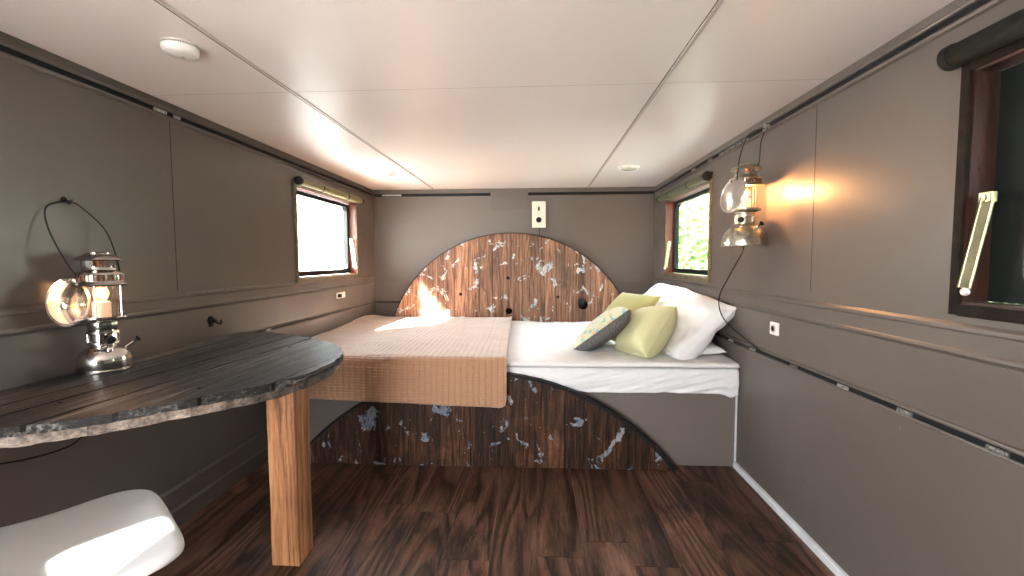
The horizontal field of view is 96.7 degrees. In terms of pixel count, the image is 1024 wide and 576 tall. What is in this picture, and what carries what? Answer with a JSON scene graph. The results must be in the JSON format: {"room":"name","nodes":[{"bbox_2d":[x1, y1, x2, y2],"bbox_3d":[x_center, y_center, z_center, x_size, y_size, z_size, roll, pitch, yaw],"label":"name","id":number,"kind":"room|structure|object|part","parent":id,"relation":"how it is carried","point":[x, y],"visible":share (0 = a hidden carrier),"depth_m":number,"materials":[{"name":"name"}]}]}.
{"room":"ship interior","nodes":[
{"label":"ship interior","id":0,"kind":"room"},
{"bbox_2d":[0,31,375,526],"bbox_3d":[-1.554,0.147,1.675,0.060,2.016,5.870,0,4,3],"label":"wall","id":1,"kind":"structure","parent":0,"point":[233,213],"depth_m":1.83,"materials":[{"name":"beige paint"}]},
{"bbox_2d":[61,196,72,204],"bbox_3d":[-1.518,-0.299,1.552,0.031,0.028,0.032,-3,5,-41],"label":"wall hook","id":2,"kind":"object","parent":1,"relation":"attached to","point":[63,198],"visible":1,"depth_m":1.55,"materials":[{"name":"black metal"}]},
{"bbox_2d":[169,121,177,290],"bbox_3d":[-1.504,-0.360,2.022,0.001,0.745,0.002,0,4,3],"label":"trim","id":3,"kind":"structure","parent":1,"relation":"attached to","point":[169,121],"depth_m":2.02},
{"bbox_2d":[0,39,373,197],"bbox_3d":[-1.520,-0.736,1.613,0.014,0.050,5.738,0,4,3],"label":"trim","id":4,"kind":"structure","parent":1,"relation":"attached to","point":[9,51],"depth_m":1.84,"materials":[{"name":"beige paint"}]},
{"bbox_2d":[0,275,375,337],"bbox_3d":[-1.517,0.089,1.669,0.013,0.087,5.750,0,4,3],"label":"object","id":5,"kind":"structure","parent":1,"relation":"attached to","point":[30,319],"depth_m":2.02,"materials":[{"name":"beige paint"}]},
{"bbox_2d":[159,429,267,526],"bbox_3d":[-1.557,1.045,0.787,0.030,0.172,3.870,0,4,3],"label":"baseboard","id":6,"kind":"structure","parent":1,"relation":"attached to","point":[194,493],"depth_m":2.25,"materials":[{"name":"beige paint"}]},
{"bbox_2d":[207,316,221,326],"bbox_3d":[-1.472,0.165,2.265,0.039,0.052,0.074,0,4,3],"label":"wall hook","id":7,"kind":"object","parent":1,"relation":"attached to","point":[211,320],"depth_m":2.24,"materials":[{"name":"black metal"}]},
{"bbox_2d":[250,300,375,332],"bbox_3d":[-1.516,0.314,1.683,0.013,0.031,5.750,0,4,3],"label":"trim","id":8,"kind":"structure","parent":1,"relation":"attached to","point":[295,322],"depth_m":3.20,"materials":[{"name":"beige paint"}]},
{"bbox_2d":[293,181,358,282],"bbox_3d":[-1.447,-0.400,3.552,0.119,0.675,1.048,0,4,3],"label":"window","id":9,"kind":"structure","parent":1,"relation":"in","point":[325,230],"depth_m":3.58,"materials":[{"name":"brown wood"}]},
{"bbox_3d":[-1.493,-0.408,3.554,0.004,0.546,0.898,0,4,3],"label":"pane","id":10,"kind":"part","parent":9,"relation":"part of","materials":[{"name":"clear glass"}]},
{"bbox_3d":[-1.491,-0.403,3.554,0.030,0.604,0.984,0,4,3],"label":"sash","id":11,"kind":"part","parent":9,"relation":"part of","materials":[{"name":"black metal"}]},
{"bbox_2d":[294,176,363,204],"bbox_3d":[-1.386,-0.741,3.532,0.071,0.059,1.102,0,4,3],"label":"rolled blind","id":12,"kind":"object","parent":9,"relation":"attached to","point":[298,180],"visible":1,"depth_m":3.36,"materials":[{"name":"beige fabric"}]},
{"bbox_3d":[-1.398,-0.299,4.007,0.046,0.233,0.032,0,4,-3],"label":"stay arm","id":13,"kind":"part","parent":9,"relation":"part of","materials":[{"name":"white plastic"}]},
{"bbox_2d":[336,292,344,298],"bbox_3d":[-1.393,0.058,3.732,0.034,0.048,0.160,0,4,3],"label":"power outlet","id":14,"kind":"object","parent":1,"relation":"attached to","point":[339,294],"visible":1,"depth_m":3.68,"materials":[{"name":"white plastic"}]},
{"bbox_2d":[0,0,953,189],"bbox_3d":[-0.161,-0.814,1.539,2.735,0.050,5.750,0,4,3],"label":"ceiling","id":15,"kind":"structure","parent":0,"point":[547,134],"depth_m":1.64,"materials":[{"name":"white paint"}]},
{"bbox_2d":[160,37,199,60],"bbox_3d":[-1.067,-0.764,1.465,0.104,0.036,0.104,0,4,3],"label":"ceiling light","id":16,"kind":"object","parent":15,"relation":"attached to","point":[177,48],"visible":1,"depth_m":1.44,"materials":[{"name":"white plastic"}]},
{"bbox_3d":[-1.067,-0.780,1.464,0.104,0.003,0.104,0,4,3],"label":"plate","id":17,"kind":"part","parent":16,"relation":"part of","materials":[{"name":"white plastic"}]},
{"bbox_2d":[154,0,434,189],"bbox_3d":[-0.922,-0.787,1.583,0.020,0.004,5.750,0,4,3],"label":"trim","id":18,"kind":"structure","parent":15,"relation":"attached to","point":[160,2],"depth_m":1.65,"materials":[{"name":"paint"}]},
{"bbox_2d":[375,171,395,176],"bbox_3d":[-1.003,-0.902,3.612,0.156,0.023,0.156,0,4,3],"label":"recessed light","id":19,"kind":"object","parent":15,"relation":"in","point":[380,173],"visible":1,"depth_m":3.57,"materials":[{"name":"white plastic"}]},
{"bbox_2d":[152,79,822,95],"bbox_3d":[-0.145,-0.807,1.834,2.735,0.001,0.002,0,4,3],"label":"trim","id":20,"kind":"structure","parent":15,"relation":"attached to","point":[808,79],"depth_m":1.83,"materials":[{"name":"paint"}]},
{"bbox_2d":[618,165,639,170],"bbox_3d":[0.876,-0.896,3.409,0.156,0.023,0.156,0,4,3],"label":"recessed light","id":21,"kind":"object","parent":15,"relation":"in","point":[624,167],"visible":1,"depth_m":3.37,"materials":[{"name":"white plastic"}]},
{"bbox_2d":[587,0,723,187],"bbox_3d":[0.575,-0.787,1.500,0.016,0.004,5.750,0,4,3],"label":"trim","id":22,"kind":"structure","parent":15,"relation":"attached to","point":[718,3],"depth_m":1.66,"materials":[{"name":"paint"}]},
{"bbox_2d":[148,461,835,575],"bbox_3d":[-0.155,1.108,1.657,2.735,0.070,5.750,0,4,3],"label":"floor","id":23,"kind":"structure","parent":0,"point":[368,519],"depth_m":2.01,"materials":[{"name":"brown wood"}]},
{"bbox_2d":[0,489,184,575],"bbox_3d":[-1.123,0.757,1.096,0.540,0.706,0.510,3,5,44],"label":"chair","id":24,"kind":"object","parent":23,"relation":"on","point":[129,532],"visible":1,"depth_m":1.16,"materials":[{"name":"plastic"}]},
{"bbox_2d":[0,332,342,565],"bbox_3d":[-1.093,0.673,1.760,0.842,0.790,1.438,0,4,3],"label":"table","id":25,"kind":"object","parent":23,"relation":"on","point":[239,369],"visible":1,"depth_m":1.54,"materials":[{"name":"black wood"}]},
{"bbox_2d":[0,437,81,464],"bbox_3d":[-1.489,0.446,1.258,0.069,0.175,0.794,0,4,5],"label":"cable","id":26,"kind":"object","parent":25,"relation":"hanging from","point":[77,440],"visible":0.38,"depth_m":1.39,"materials":[{"name":"black rubber"}]},
{"bbox_2d":[44,201,140,374],"bbox_3d":[-1.441,-0.003,1.560,0.170,0.587,0.268,0,4,3],"label":"lantern","id":27,"kind":"object","parent":25,"relation":"on","point":[67,300],"visible":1,"depth_m":1.55,"materials":[{"name":"silver metal"}]},
{"bbox_3d":[-1.482,-0.166,1.572,0.089,0.263,0.201,1,4,12],"label":"bail handle","id":28,"kind":"part","parent":27,"relation":"part of","materials":[{"name":"black metal"}]},
{"bbox_3d":[-1.413,0.044,1.542,0.005,0.118,0.005,-1,4,-19],"label":"guard rod","id":29,"kind":"part","parent":27,"relation":"part of","materials":[{"name":"silver metal"}]},
{"bbox_2d":[70,266,129,286],"bbox_3d":[-1.437,-0.042,1.587,0.161,0.067,0.161,0,4,3],"label":"hood","id":30,"kind":"object","parent":27,"relation":"attached to","point":[88,276],"depth_m":1.54,"materials":[{"name":"metal"}]},
{"bbox_3d":[-1.436,0.244,1.604,0.165,0.089,0.165,0,4,3],"label":"fuel tank","id":31,"kind":"part","parent":27,"relation":"part of","materials":[{"name":"silver metal"}]},
{"bbox_3d":[-1.460,0.038,1.641,0.005,0.118,0.005,1,4,26],"label":"guard rod","id":32,"kind":"part","parent":27,"relation":"part of","materials":[{"name":"silver metal"}]},
{"bbox_3d":[-1.379,0.178,1.564,0.014,0.029,0.027,2,4,32],"label":"valve knob","id":33,"kind":"part","parent":27,"relation":"part of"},
{"bbox_3d":[-1.437,0.043,1.592,0.094,0.112,0.094,0,4,3],"label":"glass globe","id":34,"kind":"part","parent":27,"relation":"part of"},
{"bbox_3d":[-1.387,0.039,1.615,0.005,0.118,0.005,1,4,26],"label":"guard rod","id":35,"kind":"part","parent":27,"relation":"part of","materials":[{"name":"silver metal"}]},
{"bbox_3d":[-0.868,0.699,1.782,0.111,0.734,0.121,0,4,3],"label":"leg","id":36,"kind":"part","parent":25,"relation":"part of","materials":[{"name":"orange wood"}]},
{"bbox_2d":[310,372,675,470],"bbox_3d":[-0.180,0.741,2.591,2.189,0.546,0.050,0,4,3],"label":"panel","id":37,"kind":"object","parent":23,"relation":"on","point":[579,431],"visible":0.7,"depth_m":2.57,"materials":[{"name":"brown wood"}]},
{"bbox_2d":[266,391,737,465],"bbox_3d":[-0.051,0.740,3.542,2.731,0.431,1.833,0,4,3],"label":"platform bed","id":38,"kind":"object","parent":23,"relation":"on","point":[694,429],"visible":0.22,"depth_m":2.58,"materials":[{"name":"paint"}]},
{"bbox_2d":[507,366,738,397],"bbox_3d":[-0.053,0.472,3.506,2.723,0.160,1.851,0,4,3],"label":"mattress","id":39,"kind":"object","parent":38,"relation":"on","point":[723,381],"visible":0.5,"depth_m":2.55,"materials":[{"name":"white fabric"}]},
{"bbox_2d":[507,321,739,367],"bbox_3d":[-0.057,0.372,3.482,2.724,0.048,1.824,0,4,3],"label":"sheet","id":40,"kind":"object","parent":39,"relation":"on","point":[531,343],"visible":0.2,"depth_m":2.77,"materials":[{"name":"white fabric"}]},
{"bbox_2d":[308,315,511,407],"bbox_3d":[-0.696,0.455,3.495,1.439,0.304,1.916,0,4,3],"label":"quilted throw","id":41,"kind":"object","parent":40,"relation":"on","point":[444,361],"visible":0.92,"depth_m":2.57,"materials":[{"name":"beige fabric"}]},
{"bbox_2d":[573,307,630,350],"bbox_3d":[0.585,0.258,2.894,0.329,0.300,0.445,1,4,15],"label":"cushion","id":42,"kind":"object","parent":40,"relation":"on","point":[610,323],"visible":0.95,"depth_m":2.72,"materials":[{"name":"fabric"}]},
{"bbox_2d":[604,292,660,341],"bbox_3d":[0.776,0.200,3.181,0.306,0.312,0.425,-2,4,-22],"label":"cushion","id":43,"kind":"object","parent":40,"relation":"on","point":[632,302],"visible":0.39,"depth_m":3.10,"materials":[{"name":"green fabric"}]},
{"bbox_2d":[615,306,677,357],"bbox_3d":[0.805,0.266,2.757,0.286,0.340,0.434,-1,4,-14],"label":"cushion","id":44,"kind":"object","parent":40,"relation":"on","point":[648,331],"visible":0.88,"depth_m":2.60,"materials":[{"name":"fabric"}]},
{"bbox_2d":[643,283,680,305],"bbox_3d":[1.149,0.151,3.719,0.367,0.369,0.702,0,4,3],"label":"pillow","id":45,"kind":"object","parent":40,"relation":"on","point":[660,289],"visible":0.25,"depth_m":3.52,"materials":[{"name":"white fabric"}]},
{"bbox_2d":[662,342,725,354],"bbox_3d":[1.091,0.346,2.992,0.344,0.110,0.702,0,4,3],"label":"pillow","id":46,"kind":"object","parent":40,"relation":"on","point":[711,348],"visible":0.13,"depth_m":2.66,"materials":[{"name":"white fabric"}]},
{"bbox_2d":[657,288,736,359],"bbox_3d":[1.095,0.222,2.934,0.361,0.413,0.747,0,4,-2],"label":"pillow","id":47,"kind":"object","parent":40,"relation":"on","point":[699,317],"visible":0.68,"depth_m":2.65,"materials":[{"name":"white fabric"}]},
{"bbox_2d":[373,187,654,316],"bbox_3d":[0.001,-0.031,4.493,2.735,2.016,0.060,0,4,3],"label":"wall","id":48,"kind":"structure","parent":0,"point":[615,232],"depth_m":4.42,"materials":[{"name":"beige paint"}]},
{"bbox_2d":[376,300,399,303],"bbox_3d":[0.000,0.139,4.469,2.715,0.032,0.009,0,4,3],"label":"trim","id":49,"kind":"structure","parent":48,"relation":"attached to","point":[377,301],"depth_m":4.54,"materials":[{"name":"beige paint"}]},
{"bbox_2d":[374,192,490,197],"bbox_3d":[-0.783,-0.909,4.445,1.151,0.048,0.014,0,4,3],"label":"trim","id":50,"kind":"structure","parent":48,"relation":"attached to","point":[427,194],"depth_m":4.45,"materials":[{"name":"beige paint"}]},
{"bbox_2d":[394,233,619,321],"bbox_3d":[-0.013,-0.065,4.393,2.385,0.935,0.132,0,4,3],"label":"headboard","id":51,"kind":"object","parent":48,"relation":"attached to","point":[518,276],"visible":0.79,"depth_m":4.40,"materials":[{"name":"brown wood"}]},
{"bbox_2d":[376,276,651,280],"bbox_3d":[-0.001,-0.092,4.455,2.709,0.052,0.008,0,4,3],"label":"trim","id":52,"kind":"structure","parent":48,"relation":"attached to","point":[378,278],"depth_m":4.40,"materials":[{"name":"beige paint"}]},
{"bbox_2d":[532,201,545,235],"bbox_3d":[0.260,-0.647,4.394,0.133,0.375,0.035,0,4,3],"label":"wall plate","id":53,"kind":"object","parent":48,"relation":"attached to","point":[538,207],"visible":1,"depth_m":4.38,"materials":[{"name":"beige plastic"}]},
{"bbox_2d":[528,190,653,195],"bbox_3d":[0.753,-0.909,4.363,1.195,0.048,0.010,0,4,3],"label":"trim","id":54,"kind":"structure","parent":48,"relation":"attached to","point":[598,192],"depth_m":4.36,"materials":[{"name":"beige paint"}]},
{"bbox_2d":[654,0,1023,575],"bbox_3d":[1.237,0.147,1.521,0.060,2.016,5.870,0,4,3],"label":"wall","id":55,"kind":"structure","parent":0,"point":[882,492],"depth_m":1.53,"materials":[{"name":"beige paint"}]},
{"bbox_2d":[663,177,712,282],"bbox_3d":[1.339,-0.403,3.444,0.119,0.675,1.048,0,4,3],"label":"window","id":56,"kind":"structure","parent":55,"relation":"in","point":[688,214],"depth_m":3.53,"materials":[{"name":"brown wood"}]},
{"bbox_3d":[1.342,-0.283,3.922,0.025,0.214,0.063,-2,4,-28],"label":"stay arm","id":57,"kind":"part","parent":56,"relation":"part of","materials":[{"name":"gold metal"}]},
{"bbox_2d":[656,171,712,202],"bbox_3d":[1.275,-0.745,3.446,0.075,0.064,1.162,0,4,3],"label":"rolled blind","id":58,"kind":"object","parent":56,"relation":"attached to","point":[707,175],"visible":1,"depth_m":3.22,"materials":[{"name":"fabric"}]},
{"bbox_3d":[1.384,-0.406,3.441,0.030,0.604,0.984,0,4,3],"label":"sash","id":59,"kind":"part","parent":56,"relation":"part of","materials":[{"name":"black metal"}]},
{"bbox_3d":[1.386,-0.411,3.441,0.004,0.546,0.898,0,4,3],"label":"pane","id":60,"kind":"part","parent":56,"relation":"part of","materials":[{"name":"clear glass"}]},
{"bbox_2d":[718,128,788,365],"bbox_3d":[1.127,-0.221,2.208,0.225,1.106,0.460,0,4,3],"label":"lantern","id":61,"kind":"object","parent":55,"relation":"attached to","point":[744,233],"visible":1,"depth_m":2.14,"materials":[{"name":"silver metal"}]},
{"bbox_3d":[1.120,-0.252,2.196,0.200,0.101,0.200,0,4,3],"label":"fuel tank","id":62,"kind":"part","parent":61,"relation":"part of","materials":[{"name":"silver metal"}]},
{"bbox_2d":[729,172,764,189],"bbox_3d":[1.119,-0.514,2.180,0.164,0.063,0.164,0,4,3],"label":"hood","id":63,"kind":"object","parent":61,"relation":"attached to","point":[751,180],"depth_m":2.13,"materials":[{"name":"metal"}]},
{"bbox_3d":[1.141,-0.640,2.182,0.201,0.268,0.031,-2,4,-24],"label":"bail handle","id":64,"kind":"part","parent":61,"relation":"part of","materials":[{"name":"metal"}]},
{"bbox_3d":[1.176,0.063,2.224,0.125,0.536,0.464,0,4,-3],"label":"power cord","id":65,"kind":"part","parent":61,"relation":"part of","materials":[{"name":"black rubber"}]},
{"bbox_3d":[1.144,-0.432,2.134,0.005,0.112,0.005,1,4,26],"label":"guard rod","id":66,"kind":"part","parent":61,"relation":"part of","materials":[{"name":"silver metal"}]},
{"bbox_2d":[762,124,769,131],"bbox_3d":[1.230,-0.777,2.210,0.023,0.034,0.054,0,4,3],"label":"hook","id":67,"kind":"object","parent":55,"relation":"attached to","point":[765,126],"visible":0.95,"depth_m":2.19,"materials":[{"name":"metal"}]},
{"bbox_2d":[770,321,779,335],"bbox_3d":[1.234,0.191,2.141,0.015,0.060,0.070,0,4,3],"label":"power outlet","id":68,"kind":"object","parent":55,"relation":"attached to","point":[774,327],"visible":1,"depth_m":2.13,"materials":[{"name":"white plastic"}]},
{"bbox_2d":[733,462,848,575],"bbox_3d":[1.151,1.114,0.642,0.016,0.033,3.870,0,4,3],"label":"baseboard","id":69,"kind":"structure","parent":55,"relation":"attached to","point":[823,556],"depth_m":1.97,"materials":[{"name":"white wood"}]},
{"bbox_2d":[810,116,816,290],"bbox_3d":[1.225,-0.358,1.847,0.001,0.745,0.002,0,4,3],"label":"trim","id":70,"kind":"structure","parent":55,"relation":"attached to","point":[816,116],"depth_m":1.85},
{"bbox_2d":[654,0,1006,194],"bbox_3d":[1.197,-0.736,1.463,0.014,0.050,5.738,0,4,3],"label":"trim","id":71,"kind":"structure","parent":55,"relation":"attached to","point":[969,10],"depth_m":1.53,"materials":[{"name":"beige paint"}]},
{"bbox_2d":[652,277,1023,371],"bbox_3d":[1.201,0.119,1.522,0.013,0.093,5.750,0,4,3],"label":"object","id":72,"kind":"structure","parent":55,"relation":"attached to","point":[1003,348],"depth_m":1.41,"materials":[{"name":"beige paint"}]},
{"bbox_2d":[714,331,1023,468],"bbox_3d":[1.202,0.366,1.537,0.013,0.042,5.750,0,4,3],"label":"trim","id":73,"kind":"structure","parent":55,"relation":"attached to","point":[1010,454],"depth_m":1.38,"materials":[{"name":"beige paint"}]},
{"bbox_2d":[948,37,1023,324],"bbox_3d":[1.198,-0.235,0.864,0.119,0.658,0.690,0,4,3],"label":"window","id":74,"kind":"structure","parent":55,"relation":"in","point":[987,251],"depth_m":1.16,"materials":[{"name":"brown wood"}]},
{"bbox_3d":[1.171,0.009,1.177,0.020,0.021,0.040,3,5,40],"label":"stay knob","id":75,"kind":"part","parent":74,"relation":"part of","materials":[{"name":"white plastic"}]},
{"bbox_3d":[1.191,-0.114,1.169,0.025,0.234,0.063,-2,4,-28],"label":"stay arm","id":76,"kind":"part","parent":74,"relation":"part of","materials":[{"name":"gold metal"}]},
{"bbox_2d":[936,8,1023,70],"bbox_3d":[1.130,-0.578,0.820,0.078,0.066,0.770,0,4,3],"label":"rolled blind","id":77,"kind":"object","parent":74,"relation":"attached to","point":[1009,29],"visible":1,"depth_m":1.08,"materials":[{"name":"black fabric"}]},
{"bbox_3d":[1.242,-0.239,0.861,0.030,0.587,0.626,0,4,3],"label":"sash","id":78,"kind":"part","parent":74,"relation":"part of","materials":[{"name":"black wood"}]}
]}

